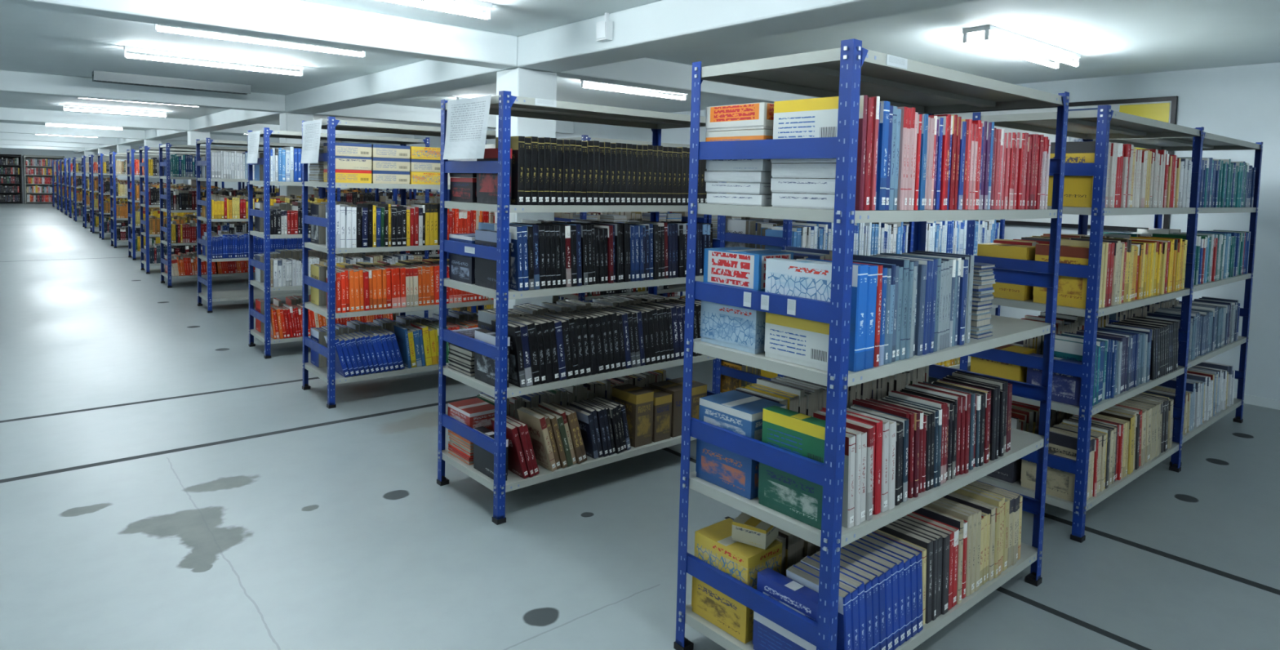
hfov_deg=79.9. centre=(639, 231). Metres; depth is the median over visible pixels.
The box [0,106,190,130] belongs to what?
ceiling beam
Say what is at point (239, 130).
trim
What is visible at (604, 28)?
junction box
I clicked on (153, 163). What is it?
books
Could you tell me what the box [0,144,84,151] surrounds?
trim
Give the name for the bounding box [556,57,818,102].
ceiling beam
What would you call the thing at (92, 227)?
metal shelving rack
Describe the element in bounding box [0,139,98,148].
ceiling beam
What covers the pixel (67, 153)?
wall
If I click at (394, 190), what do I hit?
metal shelving rack
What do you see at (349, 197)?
books
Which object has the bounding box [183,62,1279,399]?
wall
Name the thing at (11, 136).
ceiling beam
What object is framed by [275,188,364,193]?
books
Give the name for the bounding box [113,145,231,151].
trim
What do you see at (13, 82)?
ceiling beam
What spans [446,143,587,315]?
metal shelving rack
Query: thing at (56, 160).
metal shelving rack
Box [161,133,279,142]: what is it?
trim
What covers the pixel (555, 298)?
books
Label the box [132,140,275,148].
trim
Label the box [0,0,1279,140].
ceiling
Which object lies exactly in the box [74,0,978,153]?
ceiling beam
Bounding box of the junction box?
[595,12,613,42]
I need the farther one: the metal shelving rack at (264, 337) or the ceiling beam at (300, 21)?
the metal shelving rack at (264, 337)
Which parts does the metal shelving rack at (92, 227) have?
frame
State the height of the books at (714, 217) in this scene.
1.683 m
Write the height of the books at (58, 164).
1.682 m
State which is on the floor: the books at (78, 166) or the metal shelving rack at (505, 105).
the metal shelving rack at (505, 105)
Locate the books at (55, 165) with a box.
[53,164,79,203]
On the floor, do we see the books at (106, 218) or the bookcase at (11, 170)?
the bookcase at (11, 170)
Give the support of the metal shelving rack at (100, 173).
on the floor
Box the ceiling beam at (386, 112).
[313,102,573,133]
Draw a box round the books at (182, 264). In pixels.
[163,153,275,275]
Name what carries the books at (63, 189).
in the metal shelving rack at (60, 160)
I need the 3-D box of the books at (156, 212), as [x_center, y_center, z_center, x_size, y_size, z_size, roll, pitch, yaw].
[-8.766,-0.515,14.466,1.384,1.682,0.591,-2,5,-40]
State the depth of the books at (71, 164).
25.58 m
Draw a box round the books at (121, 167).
[112,160,185,239]
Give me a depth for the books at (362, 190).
14.77 m
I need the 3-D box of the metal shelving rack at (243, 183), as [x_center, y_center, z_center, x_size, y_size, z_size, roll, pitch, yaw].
[-7.277,-0.556,15.712,1.494,2.000,0.623,-2,5,-40]
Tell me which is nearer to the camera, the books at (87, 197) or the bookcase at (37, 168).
the books at (87, 197)
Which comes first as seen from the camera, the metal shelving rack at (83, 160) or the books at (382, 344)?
the books at (382, 344)
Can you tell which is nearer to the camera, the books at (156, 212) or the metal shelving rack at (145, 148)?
the metal shelving rack at (145, 148)
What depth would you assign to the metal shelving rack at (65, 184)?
27.01 m
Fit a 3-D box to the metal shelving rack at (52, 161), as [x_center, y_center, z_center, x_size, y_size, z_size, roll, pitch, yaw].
[-24.841,-2.097,33.543,1.494,2.000,0.623,-2,5,-40]
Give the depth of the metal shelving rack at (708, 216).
7.51 m
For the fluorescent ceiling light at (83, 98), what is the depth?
10.54 m
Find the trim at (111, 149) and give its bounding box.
[94,148,187,155]
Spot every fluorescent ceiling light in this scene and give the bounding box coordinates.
[35,133,89,137]
[44,123,123,129]
[62,104,166,116]
[83,97,197,106]
[92,70,250,94]
[124,45,303,75]
[154,23,365,57]
[380,0,492,19]
[580,80,687,99]
[962,24,1080,68]
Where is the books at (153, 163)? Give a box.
[142,156,245,263]
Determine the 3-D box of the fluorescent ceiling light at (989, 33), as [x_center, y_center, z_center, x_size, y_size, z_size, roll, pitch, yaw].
[2.662,-1.260,5.281,1.420,0.092,0.180,-2,5,-40]
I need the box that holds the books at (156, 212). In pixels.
[130,158,220,251]
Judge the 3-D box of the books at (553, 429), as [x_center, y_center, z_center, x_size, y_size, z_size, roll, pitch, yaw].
[-0.284,0.339,4.205,1.405,1.632,0.591,-2,5,-41]
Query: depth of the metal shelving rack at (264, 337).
6.81 m
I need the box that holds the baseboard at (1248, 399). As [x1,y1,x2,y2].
[677,291,1279,409]
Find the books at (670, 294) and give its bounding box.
[565,211,677,301]
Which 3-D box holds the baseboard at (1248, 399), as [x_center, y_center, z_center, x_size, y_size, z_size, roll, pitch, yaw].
[-8.081,0.050,21.232,0.012,0.070,49.200,-2,5,-40]
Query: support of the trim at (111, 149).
attached to the wall at (1239, 102)
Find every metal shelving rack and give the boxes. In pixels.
[51,160,81,206]
[55,159,97,209]
[59,159,97,212]
[63,158,115,215]
[67,157,112,217]
[72,156,116,221]
[81,155,144,227]
[88,154,144,233]
[97,153,175,239]
[109,151,179,248]
[126,148,224,260]
[138,146,248,273]
[159,142,279,288]
[195,137,340,312]
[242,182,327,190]
[247,127,429,358]
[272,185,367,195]
[302,115,495,408]
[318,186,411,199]
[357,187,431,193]
[375,188,439,257]
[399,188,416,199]
[436,90,726,524]
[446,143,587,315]
[554,134,706,301]
[560,291,682,302]
[665,192,800,297]
[673,38,1069,649]
[711,192,914,392]
[907,219,1004,377]
[960,104,1204,542]
[1093,128,1262,466]
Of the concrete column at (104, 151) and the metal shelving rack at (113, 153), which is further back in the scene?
the concrete column at (104, 151)
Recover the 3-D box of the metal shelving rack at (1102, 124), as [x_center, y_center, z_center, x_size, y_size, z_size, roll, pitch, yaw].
[2.425,0.399,4.175,1.496,2.000,0.625,-2,5,-40]
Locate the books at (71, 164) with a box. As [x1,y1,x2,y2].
[70,162,117,213]
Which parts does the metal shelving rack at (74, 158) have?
frame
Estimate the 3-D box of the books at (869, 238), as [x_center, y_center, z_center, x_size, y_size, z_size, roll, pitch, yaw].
[1.291,0.290,5.535,1.389,1.678,0.591,-2,5,-40]
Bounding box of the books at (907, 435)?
[691,94,1051,649]
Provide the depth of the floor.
3.63 m
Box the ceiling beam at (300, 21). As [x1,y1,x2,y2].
[0,0,517,69]
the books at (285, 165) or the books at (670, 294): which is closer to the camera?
the books at (285, 165)
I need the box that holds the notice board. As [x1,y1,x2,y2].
[931,95,1177,231]
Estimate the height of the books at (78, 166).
1.683 m
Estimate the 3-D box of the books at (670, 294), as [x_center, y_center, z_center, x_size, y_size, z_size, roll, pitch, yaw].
[-0.193,-0.005,9.671,1.388,1.683,0.591,-2,5,-40]
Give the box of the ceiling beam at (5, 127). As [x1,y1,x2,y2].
[0,122,145,139]
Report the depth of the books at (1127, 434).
3.81 m
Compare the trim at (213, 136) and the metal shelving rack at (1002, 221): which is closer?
the metal shelving rack at (1002, 221)
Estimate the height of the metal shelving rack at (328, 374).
2.000 m
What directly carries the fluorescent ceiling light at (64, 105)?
attached to the ceiling
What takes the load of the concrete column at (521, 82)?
on the floor
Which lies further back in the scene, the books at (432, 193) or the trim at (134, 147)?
the trim at (134, 147)
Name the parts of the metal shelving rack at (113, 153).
frame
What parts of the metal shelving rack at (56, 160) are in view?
frame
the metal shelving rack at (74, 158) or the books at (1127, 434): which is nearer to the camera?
the books at (1127, 434)
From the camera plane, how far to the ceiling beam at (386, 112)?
10.96 m
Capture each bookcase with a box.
[0,154,22,203]
[23,154,64,203]
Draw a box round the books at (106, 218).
[93,160,144,226]
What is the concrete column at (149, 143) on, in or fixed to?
on the floor
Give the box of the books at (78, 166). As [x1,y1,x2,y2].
[75,162,116,216]
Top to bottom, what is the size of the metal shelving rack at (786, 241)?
2.000 m
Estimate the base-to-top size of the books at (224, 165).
1.243 m
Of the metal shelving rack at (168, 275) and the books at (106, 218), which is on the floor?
the metal shelving rack at (168, 275)
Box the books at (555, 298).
[451,295,559,311]
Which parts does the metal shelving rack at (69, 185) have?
frame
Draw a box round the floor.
[0,203,1279,649]
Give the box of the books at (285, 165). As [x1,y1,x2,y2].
[254,146,422,338]
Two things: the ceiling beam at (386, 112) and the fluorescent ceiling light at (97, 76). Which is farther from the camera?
the ceiling beam at (386, 112)
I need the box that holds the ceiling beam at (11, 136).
[0,132,117,144]
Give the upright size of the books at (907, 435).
1.720 m
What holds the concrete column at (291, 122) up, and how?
on the floor
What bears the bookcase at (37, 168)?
on the floor
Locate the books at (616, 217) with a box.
[554,211,681,296]
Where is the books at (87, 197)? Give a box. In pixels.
[85,161,139,222]
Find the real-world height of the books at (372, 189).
1.683 m
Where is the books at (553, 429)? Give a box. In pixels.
[448,135,717,480]
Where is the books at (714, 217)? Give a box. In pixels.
[669,211,782,300]
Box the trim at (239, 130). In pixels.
[209,123,414,138]
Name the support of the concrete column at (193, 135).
on the floor
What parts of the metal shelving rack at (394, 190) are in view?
frame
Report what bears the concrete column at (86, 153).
on the floor
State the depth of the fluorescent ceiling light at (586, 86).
8.04 m
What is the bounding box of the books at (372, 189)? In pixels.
[335,187,385,191]
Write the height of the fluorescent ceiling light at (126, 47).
0.092 m
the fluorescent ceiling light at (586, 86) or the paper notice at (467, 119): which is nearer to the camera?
the paper notice at (467, 119)
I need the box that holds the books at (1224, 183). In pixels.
[1102,156,1256,435]
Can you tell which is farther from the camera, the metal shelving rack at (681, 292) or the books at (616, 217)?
the metal shelving rack at (681, 292)
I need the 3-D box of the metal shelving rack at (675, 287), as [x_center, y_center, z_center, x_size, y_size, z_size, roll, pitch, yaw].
[-0.122,0.148,7.216,1.496,2.000,0.625,-2,5,-40]
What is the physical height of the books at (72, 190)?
1.686 m
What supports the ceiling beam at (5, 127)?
attached to the ceiling
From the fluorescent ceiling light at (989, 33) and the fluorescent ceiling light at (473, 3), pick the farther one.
the fluorescent ceiling light at (989, 33)
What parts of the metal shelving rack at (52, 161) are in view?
frame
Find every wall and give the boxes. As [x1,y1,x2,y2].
[0,147,183,203]
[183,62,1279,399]
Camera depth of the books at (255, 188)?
15.30 m
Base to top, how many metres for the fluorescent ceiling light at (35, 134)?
0.092 m
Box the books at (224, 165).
[201,151,327,258]
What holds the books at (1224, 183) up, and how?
in the metal shelving rack at (1211, 141)
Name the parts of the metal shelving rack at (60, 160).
frame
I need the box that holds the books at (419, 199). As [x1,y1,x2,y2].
[379,195,439,254]
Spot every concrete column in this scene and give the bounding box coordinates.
[84,151,94,177]
[97,148,110,177]
[116,144,131,180]
[144,139,161,182]
[187,130,209,186]
[279,111,313,196]
[493,67,556,308]
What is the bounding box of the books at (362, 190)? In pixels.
[360,189,439,193]
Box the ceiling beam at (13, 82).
[0,69,285,112]
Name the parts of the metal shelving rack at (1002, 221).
frame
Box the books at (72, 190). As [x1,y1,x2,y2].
[66,163,110,210]
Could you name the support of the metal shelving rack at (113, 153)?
on the floor
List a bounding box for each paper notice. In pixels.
[246,130,260,163]
[300,119,322,163]
[443,94,491,159]
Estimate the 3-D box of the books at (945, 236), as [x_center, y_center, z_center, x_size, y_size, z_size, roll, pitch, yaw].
[2.449,0.257,6.534,1.389,1.678,0.591,-2,5,-40]
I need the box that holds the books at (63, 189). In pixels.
[62,164,97,208]
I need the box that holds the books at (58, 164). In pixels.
[57,164,97,205]
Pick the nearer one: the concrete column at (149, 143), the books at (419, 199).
the books at (419, 199)
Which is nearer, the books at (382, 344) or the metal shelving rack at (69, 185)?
the books at (382, 344)
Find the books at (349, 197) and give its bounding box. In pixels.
[313,190,408,204]
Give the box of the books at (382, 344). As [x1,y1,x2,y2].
[308,139,494,377]
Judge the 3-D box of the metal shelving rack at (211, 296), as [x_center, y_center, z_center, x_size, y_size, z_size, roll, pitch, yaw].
[-4.552,-0.099,9.417,1.496,2.000,0.625,-2,5,-40]
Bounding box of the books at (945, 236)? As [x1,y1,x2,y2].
[902,219,999,366]
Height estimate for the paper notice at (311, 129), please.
0.300 m
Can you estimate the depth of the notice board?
6.64 m
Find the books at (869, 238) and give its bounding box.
[720,182,908,392]
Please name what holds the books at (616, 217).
in the metal shelving rack at (675, 287)
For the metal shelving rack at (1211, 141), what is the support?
on the floor
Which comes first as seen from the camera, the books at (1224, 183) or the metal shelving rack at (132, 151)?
the books at (1224, 183)
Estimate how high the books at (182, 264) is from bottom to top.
1.697 m
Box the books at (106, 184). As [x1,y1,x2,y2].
[102,160,172,232]
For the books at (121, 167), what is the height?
1.686 m
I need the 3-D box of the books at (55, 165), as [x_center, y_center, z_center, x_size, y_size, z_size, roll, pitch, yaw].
[-24.843,-2.098,33.541,1.386,1.686,0.591,-2,5,-40]
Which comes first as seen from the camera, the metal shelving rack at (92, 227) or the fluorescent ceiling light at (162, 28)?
the fluorescent ceiling light at (162, 28)
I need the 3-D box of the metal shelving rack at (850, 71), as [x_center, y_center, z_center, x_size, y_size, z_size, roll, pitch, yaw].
[0.910,0.444,2.832,1.496,2.000,0.625,-2,5,-41]
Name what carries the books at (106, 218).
in the metal shelving rack at (92, 227)
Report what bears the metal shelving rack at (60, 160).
on the floor
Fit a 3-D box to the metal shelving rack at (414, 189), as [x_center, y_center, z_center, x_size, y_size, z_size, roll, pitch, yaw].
[-3.406,-0.322,13.490,1.494,2.000,0.623,-2,5,-40]
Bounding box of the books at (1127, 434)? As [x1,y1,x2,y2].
[970,141,1192,502]
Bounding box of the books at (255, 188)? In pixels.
[244,185,318,192]
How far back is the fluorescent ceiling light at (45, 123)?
17.18 m
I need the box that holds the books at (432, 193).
[405,191,439,258]
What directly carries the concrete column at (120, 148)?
on the floor
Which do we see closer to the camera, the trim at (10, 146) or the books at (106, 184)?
the books at (106, 184)

